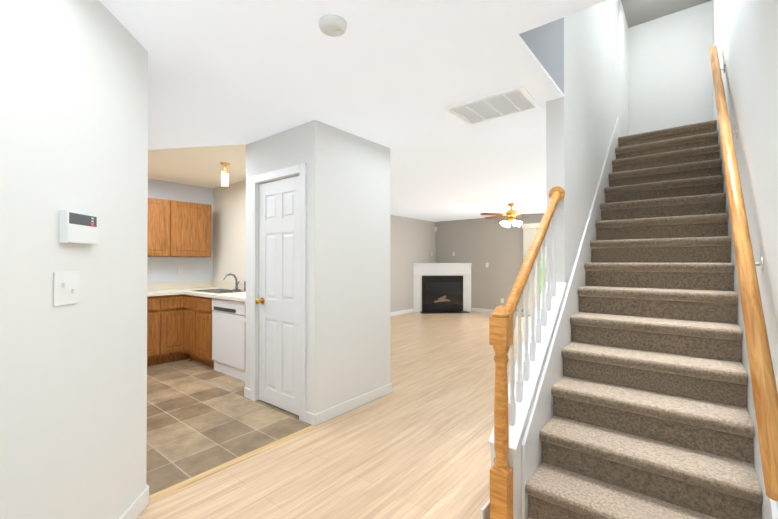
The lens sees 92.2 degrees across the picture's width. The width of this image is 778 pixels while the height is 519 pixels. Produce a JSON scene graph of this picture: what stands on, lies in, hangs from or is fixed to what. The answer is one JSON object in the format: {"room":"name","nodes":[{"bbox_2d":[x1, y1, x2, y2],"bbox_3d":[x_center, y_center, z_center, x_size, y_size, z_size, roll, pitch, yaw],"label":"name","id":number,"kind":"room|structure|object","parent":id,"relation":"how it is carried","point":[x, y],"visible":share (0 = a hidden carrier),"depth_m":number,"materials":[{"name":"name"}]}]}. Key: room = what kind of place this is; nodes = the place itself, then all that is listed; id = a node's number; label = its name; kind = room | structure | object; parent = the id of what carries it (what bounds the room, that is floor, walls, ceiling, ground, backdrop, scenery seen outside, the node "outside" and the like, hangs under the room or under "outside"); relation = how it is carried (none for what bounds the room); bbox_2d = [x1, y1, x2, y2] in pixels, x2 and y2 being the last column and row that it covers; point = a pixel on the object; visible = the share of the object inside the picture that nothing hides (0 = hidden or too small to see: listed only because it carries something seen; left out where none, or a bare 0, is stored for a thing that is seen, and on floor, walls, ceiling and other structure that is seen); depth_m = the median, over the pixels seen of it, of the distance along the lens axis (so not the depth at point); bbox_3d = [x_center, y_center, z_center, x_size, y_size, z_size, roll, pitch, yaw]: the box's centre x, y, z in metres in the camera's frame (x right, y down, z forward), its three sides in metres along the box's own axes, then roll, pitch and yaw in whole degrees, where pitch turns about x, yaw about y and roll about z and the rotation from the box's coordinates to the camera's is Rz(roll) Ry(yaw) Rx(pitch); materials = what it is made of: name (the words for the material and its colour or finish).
{"room":"entrance hallway","nodes":[
{"label":"entrance hallway","id":0,"kind":"room"},
{"bbox_2d":[0,0,147,518],"bbox_3d":[-1.240,0.087,0.882,0.120,2.440,2.520,0,0,-6],"label":"wall","id":1,"kind":"structure","parent":0,"point":[73,137],"depth_m":1.47,"materials":[{"name":"white paint"}]},
{"bbox_2d":[53,271,78,306],"bbox_3d":[-1.238,0.110,1.439,0.092,0.128,0.092,0,0,39],"label":"light switch","id":2,"kind":"object","parent":1,"relation":"attached to","point":[65,288],"visible":1,"depth_m":1.43,"materials":[{"name":"white plastic"}]},
{"bbox_2d":[59,210,98,244],"bbox_3d":[-1.230,-0.124,1.491,0.032,0.124,0.172,0,0,-6],"label":"alarm keypad","id":3,"kind":"object","parent":1,"relation":"attached to","point":[75,227],"visible":1,"depth_m":1.46,"materials":[{"name":"white plastic"}]},
{"bbox_2d":[119,484,148,518],"bbox_3d":[-1.237,1.262,0.882,1.888,0.090,1.709,0,0,39],"label":"baseboard","id":4,"kind":"structure","parent":1,"relation":"attached to","point":[137,506],"depth_m":1.91,"materials":[{"name":"white wood"}]},
{"bbox_2d":[147,178,212,282],"bbox_3d":[-4.093,0.108,4.155,0.120,2.440,4.500,0,0,39],"label":"wall","id":5,"kind":"structure","parent":0,"point":[161,269],"depth_m":5.40,"materials":[{"name":"white paint"}]},
{"bbox_2d":[147,197,178,256],"bbox_3d":[-3.221,-0.417,4.882,0.329,0.760,0.686,0,0,39],"label":"upper cabinet","id":6,"kind":"object","parent":5,"relation":"attached to","point":[163,215],"depth_m":4.93,"materials":[{"name":"brown wood"}]},
{"bbox_2d":[177,266,182,273],"bbox_3d":[-3.011,0.146,5.402,0.009,0.118,0.075,0,0,39],"label":"outlet","id":7,"kind":"object","parent":5,"relation":"attached to","point":[180,269],"depth_m":5.40,"materials":[{"name":"white plastic"}]},
{"bbox_2d":[175,201,211,256],"bbox_3d":[-2.890,-0.414,5.294,0.329,0.760,0.623,0,0,39],"label":"upper cabinet","id":8,"kind":"object","parent":5,"relation":"attached to","point":[179,229],"depth_m":5.24,"materials":[{"name":"brown wood"}]},
{"bbox_2d":[195,265,199,272],"bbox_3d":[-2.858,0.148,5.587,0.016,0.118,0.075,0,0,39],"label":"outlet","id":9,"kind":"object","parent":5,"relation":"attached to","point":[197,267],"depth_m":5.59,"materials":[{"name":"white plastic"}]},
{"bbox_2d":[213,180,245,281],"bbox_3d":[-1.748,0.114,5.082,2.380,2.440,0.120,0,0,39],"label":"wall","id":10,"kind":"structure","parent":0,"point":[229,229],"depth_m":5.47,"materials":[{"name":"beige paint"}]},
{"bbox_2d":[146,358,382,495],"bbox_3d":[-2.834,1.351,2.984,3.540,0.060,4.500,0,0,39],"label":"floor","id":11,"kind":"structure","parent":0,"point":[201,418],"depth_m":3.04,"materials":[{"name":"brown tile"}]},
{"bbox_2d":[147,296,154,365],"bbox_3d":[-3.234,0.894,4.693,0.536,0.876,0.600,0,0,39],"label":"base cabinet","id":12,"kind":"object","parent":11,"relation":"on","point":[150,299],"depth_m":4.63,"materials":[{"name":"brown wood"}]},
{"bbox_2d":[155,294,182,364],"bbox_3d":[-2.923,0.896,5.041,0.586,0.876,0.600,0,0,39],"label":"base cabinet","id":13,"kind":"object","parent":11,"relation":"on","point":[179,326],"depth_m":4.80,"materials":[{"name":"brown wood"}]},
{"bbox_2d":[147,282,181,296],"bbox_3d":[-3.375,0.385,4.511,0.549,0.138,2.797,0,0,39],"label":"countertop","id":14,"kind":"structure","parent":13,"relation":"on","point":[164,288],"depth_m":5.11,"materials":[{"name":"beige laminate"}]},
{"bbox_2d":[182,273,245,301],"bbox_3d":[-1.774,0.318,4.593,1.804,0.271,0.666,0,0,39],"label":"countertop","id":15,"kind":"structure","parent":13,"relation":"on","point":[233,291],"depth_m":5.12,"materials":[{"name":"beige laminate"}]},
{"bbox_2d":[183,294,198,362],"bbox_3d":[-2.344,0.896,5.054,0.438,0.876,0.654,0,0,39],"label":"base cabinet","id":16,"kind":"object","parent":11,"relation":"on","point":[190,302],"depth_m":4.80,"materials":[{"name":"brown wood"}]},
{"bbox_2d":[199,296,213,367],"bbox_3d":[-2.107,0.895,4.864,0.436,0.876,0.654,0,0,39],"label":"base cabinet","id":17,"kind":"object","parent":11,"relation":"on","point":[205,303],"depth_m":4.56,"materials":[{"name":"brown wood"}]},
{"bbox_2d":[212,298,245,380],"bbox_3d":[-1.640,0.894,4.489,0.755,0.872,0.622,0,0,39],"label":"dishwasher","id":18,"kind":"object","parent":11,"relation":"on","point":[228,337],"visible":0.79,"depth_m":4.24,"materials":[{"name":"white metal"}]},
{"bbox_2d":[136,311,531,518],"bbox_3d":[0.266,1.361,4.612,6.100,0.060,10.920,0,0,39],"label":"floor","id":19,"kind":"structure","parent":0,"point":[413,444],"depth_m":2.52,"materials":[{"name":"beige wood"}]},
{"bbox_2d":[149,425,317,502],"bbox_3d":[-0.953,1.314,2.501,0.064,0.006,1.200,0,0,39],"label":"threshold strip","id":20,"kind":"object","parent":19,"relation":"on","point":[177,486],"visible":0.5,"depth_m":2.38,"materials":[{"name":"brown wood"}]},
{"bbox_2d":[245,120,389,413],"bbox_3d":[-0.688,0.105,3.687,1.020,2.440,0.970,0,0,39],"label":"wall block","id":21,"kind":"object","parent":19,"relation":"on","point":[347,266],"visible":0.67,"depth_m":3.28,"materials":[{"name":"white paint"}]},
{"bbox_2d":[255,175,299,414],"bbox_3d":[-0.981,0.301,3.308,0.648,2.019,0.106,0,0,39],"label":"closet door","id":22,"kind":"structure","parent":21,"relation":"attached to","point":[277,300],"depth_m":3.32,"materials":[{"name":"white wood"}]},
{"bbox_2d":[250,163,305,421],"bbox_3d":[-0.961,0.268,3.337,0.800,2.110,0.116,0,0,39],"label":"trim","id":23,"kind":"structure","parent":21,"relation":"attached to","point":[300,169],"depth_m":3.27,"materials":[{"name":"white wood"}]},
{"bbox_2d":[311,383,390,425],"bbox_3d":[-0.298,1.278,3.339,0.013,0.090,0.953,0,0,39],"label":"baseboard","id":24,"kind":"structure","parent":19,"relation":"on","point":[325,415],"depth_m":3.26,"materials":[{"name":"white wood"}]},
{"bbox_2d":[413,263,471,313],"bbox_3d":[1.416,0.730,9.749,1.228,1.270,1.228,0,0,39],"label":"fireplace","id":25,"kind":"object","parent":19,"relation":"on","point":[441,287],"visible":1,"depth_m":9.80,"materials":[{"name":"white"}]},
{"bbox_2d":[525,120,761,518],"bbox_3d":[2.403,-0.065,3.334,0.875,2.776,4.409,0,0,39],"label":"staircase","id":26,"kind":"structure","parent":19,"relation":"on","point":[650,418],"depth_m":2.21,"materials":[{"name":"carpet"}]},
{"bbox_2d":[100,0,606,221],"bbox_3d":[0.219,-1.267,4.667,6.220,0.324,10.920,0,0,39],"label":"ceiling","id":27,"kind":"structure","parent":0,"point":[397,77],"depth_m":2.42,"materials":[{"name":"white paint"}]},
{"bbox_2d":[220,162,229,187],"bbox_3d":[-1.891,-0.970,4.319,0.110,0.282,0.110,0,0,39],"label":"pendant light","id":28,"kind":"object","parent":27,"relation":"hanging from","point":[224,178],"visible":1,"depth_m":4.29,"materials":[{"name":"white glass"}]},
{"bbox_2d":[319,14,346,36],"bbox_3d":[-0.268,-1.107,1.788,0.132,0.040,0.132,0,0,39],"label":"smoke detector","id":29,"kind":"object","parent":27,"relation":"attached to","point":[331,25],"visible":1,"depth_m":1.76,"materials":[{"name":"white plastic"}]},
{"bbox_2d":[445,85,541,124],"bbox_3d":[0.768,-1.114,2.752,0.570,0.013,0.420,0,0,39],"label":"ceiling vent","id":30,"kind":"object","parent":27,"relation":"in","point":[510,102],"visible":1,"depth_m":2.73,"materials":[{"name":"white metal"}]},
{"bbox_2d":[480,203,543,227],"bbox_3d":[2.427,-0.864,7.366,1.280,0.454,1.224,0,0,39],"label":"ceiling fan","id":31,"kind":"object","parent":27,"relation":"hanging from","point":[511,214],"visible":1,"depth_m":7.27,"materials":[{"name":"gold metal"}]},
{"bbox_2d":[390,215,435,311],"bbox_3d":[-0.622,0.135,8.293,0.120,2.440,6.300,0,0,39],"label":"wall","id":32,"kind":"structure","parent":0,"point":[412,240],"depth_m":9.53,"materials":[{"name":"beige paint"}]},
{"bbox_2d":[390,309,412,315],"bbox_3d":[-0.958,1.307,7.761,0.013,0.090,5.060,0,0,39],"label":"baseboard","id":33,"kind":"structure","parent":32,"relation":"attached to","point":[408,310],"depth_m":9.33,"materials":[{"name":"white wood"}]},
{"bbox_2d":[436,214,543,315],"bbox_3d":[3.644,0.139,8.834,6.100,2.440,0.120,0,0,39],"label":"wall","id":34,"kind":"structure","parent":0,"point":[480,243],"depth_m":9.66,"materials":[{"name":"beige paint"}]},
{"bbox_2d":[472,308,523,315],"bbox_3d":[2.763,1.318,9.446,1.470,0.090,0.013,0,0,39],"label":"baseboard","id":35,"kind":"structure","parent":34,"relation":"attached to","point":[473,309],"depth_m":9.68,"materials":[{"name":"white wood"}]},
{"bbox_2d":[522,223,539,228],"bbox_3d":[4.035,-0.799,8.368,2.080,0.110,0.122,0,0,39],"label":"headrail valance","id":36,"kind":"object","parent":34,"relation":"attached to","point":[532,225],"visible":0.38,"depth_m":8.83,"materials":[{"name":"white plastic"}]},
{"bbox_2d":[523,228,536,314],"bbox_3d":[3.349,0.289,8.896,0.300,2.060,0.043,0,0,39],"label":"blind stack","id":37,"kind":"object","parent":36,"relation":"hanging from","point":[528,235],"visible":0.48,"depth_m":8.89,"materials":[{"name":"white plastic"}]},
{"bbox_2d":[488,0,628,518],"bbox_3d":[2.846,-0.993,4.720,0.144,4.650,7.309,0,0,39],"label":"wall","id":38,"kind":"structure","parent":0,"point":[581,56],"depth_m":2.76,"materials":[{"name":"white paint"}]},
{"bbox_2d":[481,499,489,518],"bbox_3d":[2.768,1.287,4.713,0.013,0.090,7.395,0,0,39],"label":"baseboard","id":39,"kind":"structure","parent":38,"relation":"attached to","point":[485,511],"depth_m":1.85,"materials":[{"name":"white wood"}]},
{"bbox_2d":[489,186,564,518],"bbox_3d":[0.845,0.404,2.194,0.104,1.823,1.053,0,0,39],"label":"balustrade","id":40,"kind":"object","parent":38,"relation":"on","point":[502,322],"visible":1,"depth_m":1.92,"materials":[{"name":"brown wood"}]},
{"bbox_2d":[521,117,621,518],"bbox_3d":[2.054,-0.191,3.616,0.017,3.031,4.406,0,0,39],"label":"skirt","id":41,"kind":"object","parent":38,"relation":"attached to","point":[541,414],"visible":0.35,"depth_m":2.41,"materials":[{"name":"white wood"}]},
{"bbox_2d":[621,0,711,27],"bbox_3d":[2.392,-3.377,3.342,1.155,0.100,4.690,0,0,39],"label":"ceiling","id":42,"kind":"structure","parent":0,"point":[637,12],"depth_m":4.95,"materials":[{"name":"grey paint"}]},
{"bbox_2d":[628,0,712,134],"bbox_3d":[3.821,-2.378,5.119,0.915,1.875,0.120,0,0,39],"label":"wall","id":43,"kind":"structure","parent":0,"point":[670,79],"depth_m":5.05,"materials":[{"name":"white paint"}]},
{"bbox_2d":[713,0,777,507],"bbox_3d":[1.760,-1.013,1.712,0.120,4.650,8.000,0,0,39],"label":"wall","id":44,"kind":"structure","parent":0,"point":[745,37],"depth_m":1.72,"materials":[{"name":"white paint"}]},
{"bbox_2d":[709,45,777,501],"bbox_3d":[2.072,-0.694,2.267,0.089,2.696,3.334,0,0,39],"label":"handrail","id":45,"kind":"object","parent":44,"relation":"attached to","point":[764,390],"visible":1,"depth_m":1.39,"materials":[{"name":"brown wood"}]},
{"bbox_2d":[715,108,777,518],"bbox_3d":[2.753,-0.194,3.055,0.017,3.031,4.406,0,0,39],"label":"skirt","id":46,"kind":"object","parent":44,"relation":"attached to","point":[769,509],"visible":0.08,"depth_m":1.87,"materials":[{"name":"white wood"}]},
{"label":"outside","id":47,"kind":"structure","parent":0,"visible":0},
{"bbox_2d":[540,247,545,292],"bbox_3d":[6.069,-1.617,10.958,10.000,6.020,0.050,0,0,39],"label":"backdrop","id":48,"kind":"structure","parent":47,"point":[541,269],"depth_m":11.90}
]}

